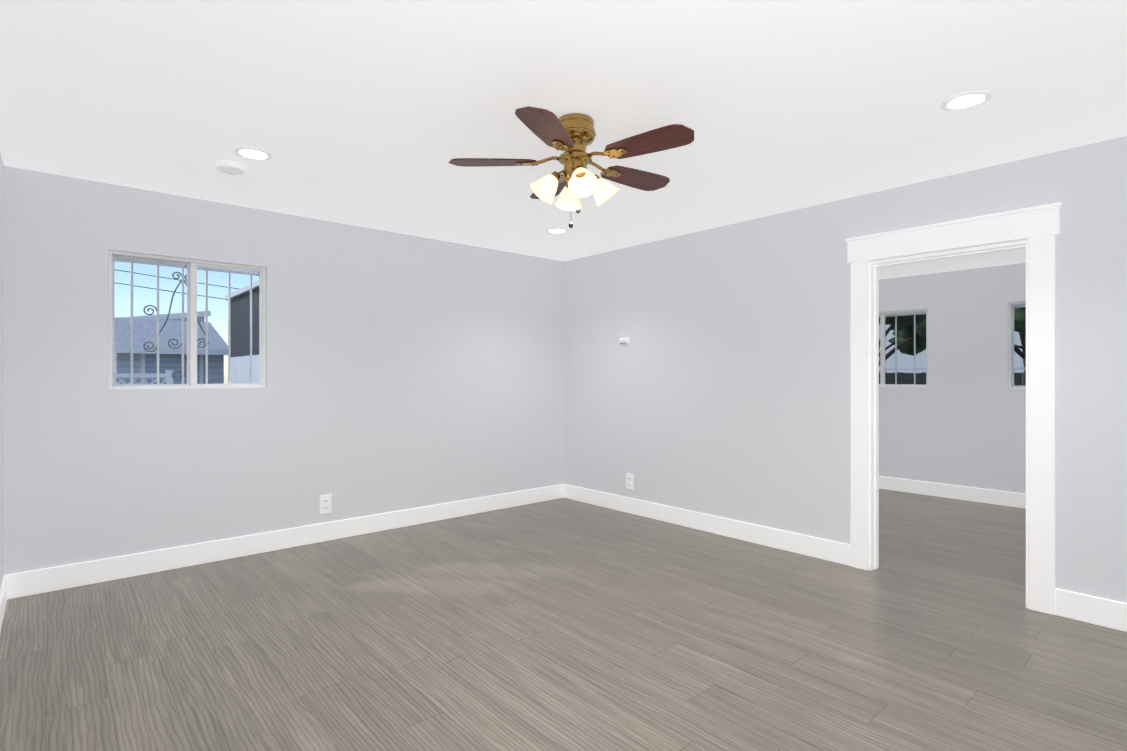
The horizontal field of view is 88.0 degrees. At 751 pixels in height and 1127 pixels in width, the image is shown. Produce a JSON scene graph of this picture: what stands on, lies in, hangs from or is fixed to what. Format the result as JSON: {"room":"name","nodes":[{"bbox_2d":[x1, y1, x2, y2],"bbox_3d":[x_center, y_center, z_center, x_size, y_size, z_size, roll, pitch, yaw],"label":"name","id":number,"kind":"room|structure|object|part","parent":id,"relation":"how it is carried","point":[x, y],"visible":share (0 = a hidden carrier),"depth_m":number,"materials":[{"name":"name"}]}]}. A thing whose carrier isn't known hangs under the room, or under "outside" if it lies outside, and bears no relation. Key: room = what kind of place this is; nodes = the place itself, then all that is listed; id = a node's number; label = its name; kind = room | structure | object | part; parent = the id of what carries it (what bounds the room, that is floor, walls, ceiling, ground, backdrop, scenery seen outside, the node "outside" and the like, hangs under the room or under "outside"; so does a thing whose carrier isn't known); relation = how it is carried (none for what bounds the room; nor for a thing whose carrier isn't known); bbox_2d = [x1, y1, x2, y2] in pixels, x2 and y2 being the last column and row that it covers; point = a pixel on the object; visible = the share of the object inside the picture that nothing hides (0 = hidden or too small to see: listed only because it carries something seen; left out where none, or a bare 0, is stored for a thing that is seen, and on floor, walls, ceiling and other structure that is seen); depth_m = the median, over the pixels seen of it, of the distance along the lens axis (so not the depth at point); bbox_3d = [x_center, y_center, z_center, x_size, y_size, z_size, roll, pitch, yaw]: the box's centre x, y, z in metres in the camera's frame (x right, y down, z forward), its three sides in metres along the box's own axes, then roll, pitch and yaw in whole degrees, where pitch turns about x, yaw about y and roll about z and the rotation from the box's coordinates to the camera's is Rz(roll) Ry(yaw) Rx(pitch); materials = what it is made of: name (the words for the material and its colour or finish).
{"room":"empty living room","nodes":[
{"label":"empty living room","id":0,"kind":"room"},
{"bbox_2d":[0,152,3,588],"bbox_3d":[-1.492,-0.060,1.278,0.150,2.620,5.110,0,0,-41],"label":"wall","id":1,"kind":"structure","parent":0,"point":[1,370],"depth_m":3.10,"materials":[{"name":"grey paint"}]},
{"bbox_2d":[0,574,11,632],"bbox_3d":[-1.428,1.180,1.334,0.019,0.140,5.110,0,0,-41],"label":"baseboard","id":2,"kind":"structure","parent":1,"relation":"attached to","point":[6,587],"depth_m":3.12,"materials":[{"name":"white wood"}]},
{"bbox_2d":[115,269,236,298],"bbox_3d":[-6.812,-0.329,10.503,12.171,4.157,0.180,0,0,-41],"label":"wires","id":3,"kind":"object","parent":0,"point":[169,278],"depth_m":10.31,"materials":[{"name":"black metal"}]},
{"bbox_2d":[4,166,563,574],"bbox_3d":[-0.505,-0.060,5.638,7.380,2.620,0.150,0,0,-41],"label":"wall","id":4,"kind":"structure","parent":0,"point":[404,371],"depth_m":4.17,"materials":[{"name":"grey paint"}]},
{"bbox_2d":[108,250,265,389],"bbox_3d":[-2.479,-0.340,3.893,0.890,0.860,0.074,0,0,-41],"label":"window","id":5,"kind":"structure","parent":4,"relation":"in","point":[191,312],"depth_m":3.88,"materials":[{"name":"plastic"}]},
{"bbox_2d":[115,258,258,383],"bbox_3d":[-2.544,-0.340,3.967,0.890,0.860,0.062,0,0,-41],"label":"bars","id":6,"kind":"object","parent":4,"relation":"attached to","point":[206,269],"depth_m":4.02,"materials":[{"name":"white metal"}]},
{"bbox_2d":[143,272,208,379],"bbox_3d":[-2.610,-0.334,3.941,0.373,0.735,0.008,0,0,-41],"label":"scroll","id":7,"kind":"object","parent":6,"relation":"attached to","point":[152,347],"depth_m":3.92,"materials":[{"name":"metal"}]},
{"bbox_2d":[12,484,563,598],"bbox_3d":[-1.540,1.180,4.619,4.120,0.140,0.019,0,0,-41],"label":"baseboard","id":8,"kind":"structure","parent":4,"relation":"attached to","point":[33,582],"depth_m":4.05,"materials":[{"name":"white wood"}]},
{"bbox_2d":[320,494,330,513],"bbox_3d":[-1.795,0.970,4.402,0.088,0.142,0.012,0,0,-41],"label":"outlet","id":9,"kind":"object","parent":4,"relation":"attached to","point":[325,503],"visible":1,"depth_m":4.40,"materials":[{"name":"white plastic"}]},
{"bbox_2d":[0,489,1126,750],"bbox_3d":[1.228,1.300,3.660,7.380,0.100,5.410,0,0,-41],"label":"floor","id":10,"kind":"structure","parent":0,"point":[562,625],"depth_m":2.67,"materials":[{"name":"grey laminate"}]},
{"bbox_2d":[0,0,1126,260],"bbox_3d":[0.126,-1.230,2.695,4.150,0.120,5.110,0,0,-41],"label":"ceiling","id":11,"kind":"structure","parent":0,"point":[376,114],"depth_m":2.46,"materials":[{"name":"white paint"}]},
{"bbox_2d":[216,161,244,174],"bbox_3d":[-1.851,-1.147,3.244,0.140,0.045,0.140,0,0,-41],"label":"smoke detector","id":12,"kind":"object","parent":11,"relation":"attached to","point":[231,168],"visible":1,"depth_m":3.21,"materials":[{"name":"white plastic"}]},
{"bbox_2d":[233,147,272,160],"bbox_3d":[-1.635,-1.166,3.073,0.184,0.007,0.184,0,0,-41],"label":"recessed light","id":13,"kind":"object","parent":11,"relation":"in","point":[251,153],"visible":1,"depth_m":3.06,"materials":[{"name":"white plastic"}]},
{"bbox_2d":[546,228,567,233],"bbox_3d":[-0.053,-1.166,4.712,0.184,0.007,0.184,0,0,-41],"label":"recessed light","id":14,"kind":"object","parent":11,"relation":"in","point":[556,230],"visible":1,"depth_m":4.69,"materials":[{"name":"white plastic"}]},
{"bbox_2d":[449,106,693,227],"bbox_3d":[0.091,-0.924,2.691,1.089,0.492,1.103,0,0,-41],"label":"fan","id":15,"kind":"object","parent":11,"relation":"hanging from","point":[572,136],"visible":1,"depth_m":2.60,"materials":[{"name":"brown wood"}]},
{"bbox_3d":[-0.326,-0.980,2.682,0.404,0.006,0.160,0,9,0],"label":"blade","id":16,"kind":"part","parent":15,"relation":"part of","materials":[{"name":"brown wood"}]},
{"bbox_3d":[-0.087,-0.851,2.653,0.129,0.130,0.132,0,0,-11],"label":"lamp shade","id":17,"kind":"part","parent":15,"relation":"part of","materials":[{"name":"white glass"}]},
{"bbox_3d":[-0.065,-0.980,2.320,0.160,0.006,0.404,9,3,18],"label":"blade","id":18,"kind":"part","parent":15,"relation":"part of","materials":[{"name":"brown wood"}]},
{"label":"blade","id":19,"kind":"part","parent":15,"relation":"part of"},
{"bbox_3d":[-0.028,-0.912,2.665,0.079,0.064,0.052,0,0,-11],"label":"light arm","id":20,"kind":"part","parent":15,"relation":"part of"},
{"bbox_3d":[0.025,-0.851,2.822,0.132,0.130,0.129,0,0,-11],"label":"lamp shade","id":21,"kind":"part","parent":15,"relation":"part of","materials":[{"name":"white glass"}]},
{"bbox_3d":[0.051,-0.781,2.689,0.052,0.207,0.038,0,0,-41],"label":"pull chain","id":22,"kind":"part","parent":15,"relation":"part of","materials":[{"name":"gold metal"}]},
{"bbox_3d":[0.054,-1.024,2.681,0.192,0.292,0.192,0,0,-41],"label":"motor","id":23,"kind":"part","parent":15,"relation":"part of","materials":[{"name":"gold metal"}]},
{"bbox_3d":[0.070,-0.912,2.599,0.052,0.064,0.079,0,0,-11],"label":"light arm","id":24,"kind":"part","parent":15,"relation":"part of"},
{"bbox_3d":[0.082,-0.851,2.540,0.132,0.130,0.129,0,0,-11],"label":"lamp shade","id":25,"kind":"part","parent":15,"relation":"part of","materials":[{"name":"white glass"}]},
{"bbox_3d":[0.195,-0.851,2.709,0.129,0.130,0.132,0,0,-11],"label":"lamp shade","id":26,"kind":"part","parent":15,"relation":"part of","materials":[{"name":"white glass"}]},
{"bbox_3d":[0.362,-0.980,2.903,0.404,0.006,0.160,0,-9,-36],"label":"blade","id":27,"kind":"part","parent":15,"relation":"part of","materials":[{"name":"brown wood"}]},
{"bbox_3d":[0.360,-0.980,2.457,0.404,0.006,0.160,0,-9,36],"label":"blade","id":28,"kind":"part","parent":15,"relation":"part of","materials":[{"name":"brown wood"}]},
{"bbox_2d":[940,90,992,110],"bbox_3d":[1.713,-1.166,2.483,0.184,0.007,0.184,0,0,-41],"label":"recessed light","id":29,"kind":"object","parent":11,"relation":"in","point":[966,100],"visible":1,"depth_m":2.47,"materials":[{"name":"white plastic"}]},
{"bbox_2d":[564,136,1126,602],"bbox_3d":[1.732,-0.060,4.101,0.120,2.620,5.110,0,0,-41],"label":"wall","id":30,"kind":"structure","parent":0,"point":[718,384],"depth_m":4.14,"materials":[{"name":"grey paint"}]},
{"bbox_2d":[620,337,628,344],"bbox_3d":[0.553,-0.315,5.335,0.028,0.064,0.100,0,0,-41],"label":"thermostat","id":31,"kind":"object","parent":30,"relation":"attached to","point":[624,341],"visible":0.94,"depth_m":5.32,"materials":[{"name":"white plastic"}]},
{"bbox_2d":[626,473,633,489],"bbox_3d":[0.602,0.960,5.292,0.012,0.142,0.088,0,0,-41],"label":"outlet","id":32,"kind":"object","parent":30,"relation":"attached to","point":[629,481],"visible":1,"depth_m":5.29,"materials":[{"name":"white plastic"}]},
{"bbox_2d":[564,484,849,565],"bbox_3d":[0.955,1.180,4.887,0.015,0.140,2.825,0,0,-41],"label":"baseboard","id":33,"kind":"structure","parent":30,"relation":"attached to","point":[824,549],"depth_m":4.55,"materials":[{"name":"white wood"}]},
{"bbox_2d":[845,202,1061,614],"bbox_3d":[2.271,0.178,3.474,0.176,2.145,1.091,0,0,-41],"label":"door frame","id":34,"kind":"structure","parent":30,"relation":"attached to","point":[1038,227],"depth_m":3.26,"materials":[{"name":"white wood"}]},
{"bbox_2d":[1055,588,1126,631],"bbox_3d":[2.955,1.180,2.600,0.019,0.140,1.180,0,0,-41],"label":"baseboard","id":35,"kind":"structure","parent":30,"relation":"attached to","point":[1103,612],"depth_m":2.93,"materials":[{"name":"white wood"}]},
{"bbox_2d":[879,263,1025,493],"bbox_3d":[3.947,-0.060,6.042,0.150,2.620,5.110,0,0,-41],"label":"wall","id":36,"kind":"structure","parent":0,"point":[960,420],"depth_m":5.87,"materials":[{"name":"grey paint"}]},
{"bbox_2d":[879,309,927,387],"bbox_3d":[3.581,-0.285,6.512,0.166,0.830,0.940,0,0,-41],"label":"window","id":37,"kind":"structure","parent":36,"relation":"in","point":[882,316],"depth_m":6.41,"materials":[{"name":"plastic"}]},
{"bbox_2d":[879,476,1025,508],"bbox_3d":[3.883,1.180,5.986,0.019,0.140,5.110,0,0,-41],"label":"baseboard","id":38,"kind":"structure","parent":36,"relation":"attached to","point":[996,497],"depth_m":5.89,"materials":[{"name":"white wood"}]},
{"bbox_2d":[1008,301,1025,388],"bbox_3d":[4.566,-0.285,5.387,0.166,0.830,0.710,0,0,-41],"label":"window","id":39,"kind":"structure","parent":36,"relation":"in","point":[1011,307],"depth_m":5.59,"materials":[{"name":"plastic"}]},
{"bbox_2d":[879,248,1025,279],"bbox_3d":[2.834,-1.120,5.066,2.810,0.120,5.110,0,0,-41],"label":"ceiling","id":40,"kind":"structure","parent":0,"point":[1009,257],"depth_m":5.57,"materials":[{"name":"white paint"}]},
{"label":"outside","id":41,"kind":"structure","parent":0,"visible":0},
{"bbox_3d":[1.182,1.849,13.517,80.000,0.200,80.000,0,0,-41],"label":"ground","id":42,"kind":"structure","parent":41,"visible":0},
{"bbox_2d":[115,370,172,383],"bbox_3d":[-6.341,0.835,8.257,1.367,1.830,0.080,0,0,-41],"label":"lattice","id":43,"kind":"object","parent":42,"relation":"on","point":[152,376],"depth_m":8.48,"materials":[{"name":"white wood"}]},
{"bbox_2d":[119,311,210,321],"bbox_3d":[-14.127,-0.017,15.429,7.484,3.533,4.950,0,0,-41],"label":"house","id":44,"kind":"structure","parent":42,"relation":"on","point":[177,316],"depth_m":15.49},
{"bbox_2d":[115,317,227,383],"bbox_3d":[-9.120,0.222,13.214,2.200,3.055,3.880,0,0,-41],"label":"garage","id":45,"kind":"structure","parent":42,"relation":"on","point":[146,332],"depth_m":12.20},
{"bbox_2d":[225,280,258,356],"bbox_3d":[-3.610,0.150,10.656,3.900,3.200,3.310,0,0,-41],"label":"shed","id":46,"kind":"object","parent":42,"relation":"on","point":[240,334],"depth_m":9.76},
{"bbox_2d":[231,355,258,383],"bbox_3d":[-4.904,0.720,9.144,0.080,2.060,2.540,0,0,-41],"label":"fence panel","id":47,"kind":"object","parent":42,"relation":"on","point":[241,367],"depth_m":9.28,"materials":[{"name":"white"}]},
{"bbox_2d":[879,314,925,365],"bbox_3d":[6.794,-0.263,13.444,4.412,4.066,4.435,0,0,-41],"label":"tree","id":48,"kind":"object","parent":42,"relation":"on","point":[904,326],"depth_m":13.03,"materials":[{"name":"green plant"}]},
{"bbox_2d":[879,372,1025,385],"bbox_3d":[6.911,0.845,9.920,0.080,1.810,13.040,0,0,-41],"label":"fence","id":49,"kind":"object","parent":42,"relation":"on","point":[1019,379],"depth_m":10.56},
{"bbox_2d":[879,324,1025,372],"bbox_3d":[19.509,-2.924,22.920,8.036,9.345,22.000,0,0,-41],"label":"house","id":50,"kind":"structure","parent":42,"relation":"on","point":[903,360],"depth_m":25.18,"materials":[{"name":"white"}]},
{"bbox_2d":[1014,307,1025,349],"bbox_3d":[9.084,-0.228,9.851,3.958,3.998,3.597,0,0,-41],"label":"tree","id":51,"kind":"object","parent":42,"relation":"on","point":[1020,322],"depth_m":9.65,"materials":[{"name":"green plant"}]},
{"bbox_2d":[1014,333,1025,371],"bbox_3d":[13.057,-0.694,16.241,3.653,4.919,3.719,0,0,-41],"label":"tree","id":52,"kind":"object","parent":42,"relation":"on","point":[1019,352],"depth_m":16.34,"materials":[{"name":"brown plant"}]}
]}

